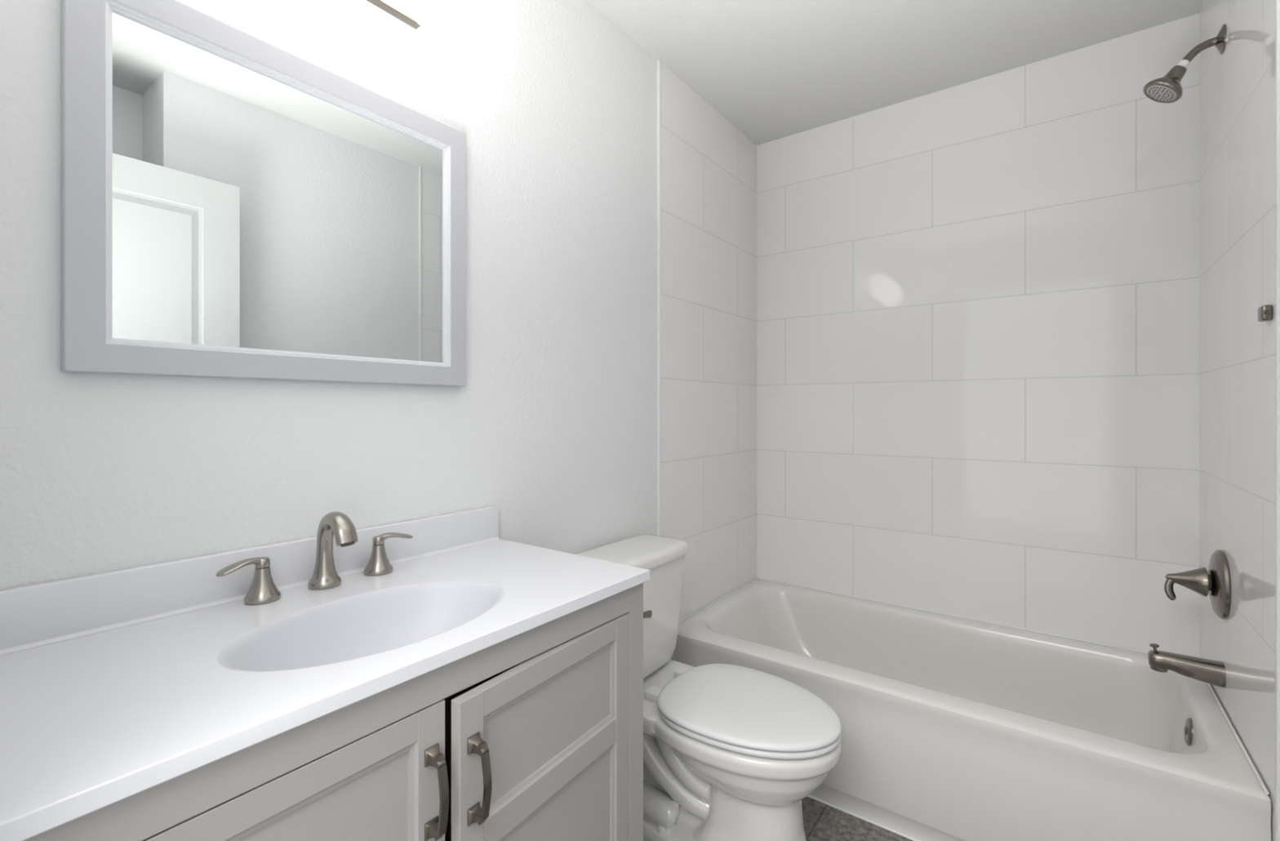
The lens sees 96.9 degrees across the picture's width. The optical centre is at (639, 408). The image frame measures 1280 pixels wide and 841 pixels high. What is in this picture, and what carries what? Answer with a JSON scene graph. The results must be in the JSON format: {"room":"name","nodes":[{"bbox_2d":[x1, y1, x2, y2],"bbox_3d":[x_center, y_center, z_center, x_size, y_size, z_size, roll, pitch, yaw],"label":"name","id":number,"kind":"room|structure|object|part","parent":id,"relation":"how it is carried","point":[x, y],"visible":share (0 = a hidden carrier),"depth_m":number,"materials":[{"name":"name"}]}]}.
{"room":"bathroom","nodes":[
{"label":"bathroom","id":0,"kind":"room"},
{"bbox_2d":[0,0,756,620],"bbox_3d":[-0.274,-0.026,1.683,0.126,2.452,2.616,0,0,37],"label":"wall","id":1,"kind":"structure","parent":0,"point":[553,425],"depth_m":1.45,"materials":[{"name":"white paint"}]},
{"bbox_2d":[0,505,499,655],"bbox_3d":[-0.643,0.289,1.067,0.026,0.084,0.939,0,0,37],"label":"backsplash","id":2,"kind":"structure","parent":1,"relation":"attached to","point":[45,613],"depth_m":0.92,"materials":[{"name":"white stone"}]},
{"bbox_2d":[60,0,466,386],"bbox_3d":[-0.627,-0.355,1.089,0.024,0.602,0.681,0,0,37],"label":"mirror","id":3,"kind":"object","parent":1,"relation":"attached to","point":[233,204],"visible":1,"depth_m":0.99,"materials":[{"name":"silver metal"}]},
{"bbox_2d":[365,0,470,34],"bbox_3d":[-0.564,-0.900,1.041,0.184,0.192,0.530,0,0,37],"label":"vanity light","id":4,"kind":"object","parent":1,"relation":"attached to","point":[439,16],"visible":1,"depth_m":1.17,"materials":[{"name":"silver metal"}]},
{"bbox_3d":[-0.423,-0.889,1.185,0.130,0.170,0.130,0,0,37],"label":"lamp shade","id":5,"kind":"part","parent":4,"relation":"part of","materials":[{"name":"white glass"}]},
{"bbox_2d":[657,59,660,535],"bbox_3d":[0.068,-0.026,2.041,0.010,2.452,0.011,0,0,37],"label":"trim","id":6,"kind":"structure","parent":1,"relation":"attached to","point":[659,60],"depth_m":2.04,"materials":[{"name":"white paint"}]},
{"bbox_2d":[801,796,912,840],"bbox_3d":[-0.078,1.240,0.317,2.070,0.080,4.816,0,0,37],"label":"floor","id":7,"kind":"structure","parent":0,"point":[822,821],"depth_m":1.63,"materials":[{"name":"tile"}]},
{"bbox_2d":[24,582,643,840],"bbox_3d":[-0.438,0.776,0.919,0.530,0.847,0.930,0,0,37],"label":"vanity cabinet","id":8,"kind":"object","parent":7,"relation":"on","point":[535,734],"visible":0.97,"depth_m":0.79,"materials":[{"name":"grey paint"}]},
{"bbox_3d":[-0.402,0.741,0.632,0.019,0.668,0.412,0,0,37],"label":"door","id":9,"kind":"part","parent":8,"relation":"part of","materials":[{"name":"grey paint"}]},
{"bbox_2d":[0,505,649,840],"bbox_3d":[-0.456,0.359,0.930,0.488,0.225,0.943,0,0,37],"label":"countertop","id":10,"kind":"structure","parent":8,"relation":"on","point":[117,685],"depth_m":0.80,"materials":[{"name":"white stone"}]},
{"bbox_2d":[215,511,413,604],"bbox_3d":[-0.561,0.258,1.040,0.126,0.142,0.346,0,0,37],"label":"faucet","id":11,"kind":"object","parent":10,"relation":"on","point":[263,589],"visible":1,"depth_m":1.03,"materials":[{"name":"silver metal"}]},
{"bbox_3d":[-0.665,0.263,0.953,0.026,0.019,0.081,0,0,30],"label":"lever","id":12,"kind":"part","parent":11,"relation":"part of","materials":[{"name":"silver metal"}]},
{"bbox_3d":[-0.651,0.301,0.979,0.054,0.056,0.054,0,0,37],"label":"handle","id":13,"kind":"part","parent":11,"relation":"part of","materials":[{"name":"silver metal"}]},
{"bbox_3d":[-0.561,0.258,1.039,0.124,0.141,0.055,0,0,37],"label":"spout","id":14,"kind":"part","parent":11,"relation":"part of","materials":[{"name":"silver metal"}]},
{"bbox_3d":[-0.528,0.301,1.145,0.054,0.056,0.054,0,0,37],"label":"handle","id":15,"kind":"part","parent":11,"relation":"part of","materials":[{"name":"silver metal"}]},
{"bbox_3d":[-0.507,0.263,1.166,0.026,0.019,0.081,0,0,43],"label":"lever","id":16,"kind":"part","parent":11,"relation":"part of","materials":[{"name":"silver metal"}]},
{"bbox_2d":[217,579,504,671],"bbox_3d":[-0.410,0.401,0.904,0.276,0.142,0.435,0,0,37],"label":"basin","id":17,"kind":"object","parent":10,"relation":"in","point":[350,632],"depth_m":0.97,"materials":[{"name":"white ceramic"}]},
{"bbox_3d":[-0.272,0.522,0.764,0.033,0.123,0.021,0,0,37],"label":"handle","id":18,"kind":"part","parent":8,"relation":"part of","materials":[{"name":"silver metal"}]},
{"bbox_3d":[-0.223,0.522,0.792,0.033,0.123,0.021,0,0,37],"label":"handle","id":19,"kind":"part","parent":8,"relation":"part of","materials":[{"name":"silver metal"}]},
{"bbox_3d":[-0.143,0.741,0.960,0.019,0.668,0.413,0,0,33],"label":"door","id":20,"kind":"part","parent":8,"relation":"part of","materials":[{"name":"grey paint"}]},
{"bbox_2d":[573,533,842,840],"bbox_3d":[0.181,0.811,1.565,0.730,0.778,0.418,0,0,37],"label":"toilet","id":21,"kind":"object","parent":7,"relation":"on","point":[731,752],"visible":0.82,"depth_m":1.46,"materials":[{"name":"white ceramic"}]},
{"bbox_3d":[-0.026,0.440,1.719,0.213,0.036,0.418,0,0,37],"label":"tank lid","id":22,"kind":"part","parent":21,"relation":"part of","materials":[{"name":"white ceramic"}]},
{"bbox_3d":[-0.011,0.576,1.575,0.114,0.035,0.029,0,0,-42],"label":"flush lever","id":23,"kind":"part","parent":21,"relation":"part of","materials":[{"name":"silver metal"}]},
{"bbox_3d":[-0.029,0.630,1.721,0.195,0.344,0.398,0,0,37],"label":"tank","id":24,"kind":"part","parent":21,"relation":"part of","materials":[{"name":"white ceramic"}]},
{"bbox_3d":[0.185,1.002,1.563,0.716,0.396,0.373,0,0,37],"label":"bowl","id":25,"kind":"part","parent":21,"relation":"part of","materials":[{"name":"white ceramic"}]},
{"bbox_3d":[0.287,0.773,1.487,0.467,0.020,0.376,0,0,37],"label":"seat lid","id":26,"kind":"part","parent":21,"relation":"part of","materials":[{"name":"white plastic"}]},
{"bbox_3d":[0.294,0.795,1.482,0.448,0.020,0.370,0,0,37],"label":"seat","id":27,"kind":"part","parent":21,"relation":"part of","materials":[{"name":"white plastic"}]},
{"bbox_2d":[671,577,1271,840],"bbox_3d":[0.930,1.000,1.931,1.508,0.401,0.778,0,0,37],"label":"bathtub","id":28,"kind":"object","parent":7,"relation":"on","point":[955,727],"visible":0.77,"depth_m":1.63,"materials":[{"name":"white ceramic"}]},
{"bbox_2d":[807,795,920,840],"bbox_3d":[0.701,1.198,1.623,1.512,0.005,0.008,0,0,37],"label":"trim","id":29,"kind":"structure","parent":28,"relation":"attached to","point":[809,796],"depth_m":1.66,"materials":[{"name":"white"}]},
{"bbox_3d":[1.484,0.872,1.533,0.019,0.072,0.072,0,0,37],"label":"overflow plate","id":30,"kind":"part","parent":28,"relation":"part of","materials":[{"name":"silver metal"}]},
{"bbox_2d":[586,0,1204,145],"bbox_3d":[0.542,-1.302,1.152,2.070,0.100,2.736,0,0,37],"label":"ceiling","id":31,"kind":"structure","parent":0,"point":[775,69],"depth_m":1.93,"materials":[{"name":"white paint"}]},
{"bbox_2d":[756,13,1199,657],"bbox_3d":[1.198,-0.026,2.293,1.764,2.452,0.120,0,0,37],"label":"wall","id":32,"kind":"structure","parent":0,"point":[978,300],"depth_m":2.12,"materials":[{"name":"tile"}]},
{"bbox_2d":[1199,0,1275,840],"bbox_3d":[1.579,-0.026,1.432,0.126,2.452,0.811,0,0,37],"label":"wall","id":33,"kind":"structure","parent":0,"point":[1237,86],"depth_m":1.38,"materials":[{"name":"tile"}]},
{"bbox_2d":[1142,24,1226,103],"bbox_3d":[1.498,-0.945,1.566,0.164,0.174,0.101,0,0,37],"label":"shower","id":34,"kind":"object","parent":33,"relation":"attached to","point":[1166,89],"visible":1,"depth_m":1.56,"materials":[{"name":"silver metal"}]},
{"bbox_3d":[1.534,-0.976,1.552,0.089,0.062,0.024,0,0,29],"label":"arm","id":35,"kind":"part","parent":34,"relation":"part of","materials":[{"name":"silver metal"}]},
{"bbox_2d":[1147,643,1226,687],"bbox_3d":[1.512,0.708,1.574,0.151,0.081,0.062,0,0,37],"label":"tub spout","id":36,"kind":"object","parent":33,"relation":"attached to","point":[1213,672],"visible":1,"depth_m":1.55,"materials":[{"name":"silver metal"}]},
{"bbox_3d":[1.461,0.678,1.612,0.021,0.022,0.021,0,0,37],"label":"lift knob","id":37,"kind":"part","parent":36,"relation":"part of","materials":[{"name":"silver metal"}]},
{"bbox_2d":[1150,666,1168,672],"bbox_3d":[1.469,0.729,1.606,0.038,0.018,0.038,0,0,37],"label":"outlet","id":38,"kind":"object","parent":36,"relation":"attached to","point":[1160,668],"depth_m":1.59,"materials":[{"name":"silver metal"}]},
{"bbox_2d":[1164,549,1231,618],"bbox_3d":[1.525,0.473,1.564,0.119,0.182,0.182,0,0,37],"label":"shower valve","id":39,"kind":"object","parent":33,"relation":"attached to","point":[1215,581],"visible":1,"depth_m":1.52,"materials":[{"name":"silver metal"}]},
{"bbox_3d":[1.512,0.483,1.574,0.087,0.100,0.079,0,0,37],"label":"lever handle","id":40,"kind":"part","parent":39,"relation":"part of","materials":[{"name":"silver metal"}]},
{"bbox_2d":[1257,304,1272,321],"bbox_3d":[1.310,-0.200,1.188,0.016,0.032,0.035,0,0,37],"label":"wall bracket","id":41,"kind":"object","parent":33,"relation":"attached to","point":[1264,312],"visible":1,"depth_m":1.18,"materials":[{"name":"silver metal"}]},
{"bbox_2d":[1275,0,1279,840],"bbox_3d":[1.284,-0.026,1.139,0.010,2.452,0.011,0,0,37],"label":"trim","id":42,"kind":"structure","parent":33,"relation":"attached to","point":[1277,2],"depth_m":1.14,"materials":[{"name":"white paint"}]}
]}

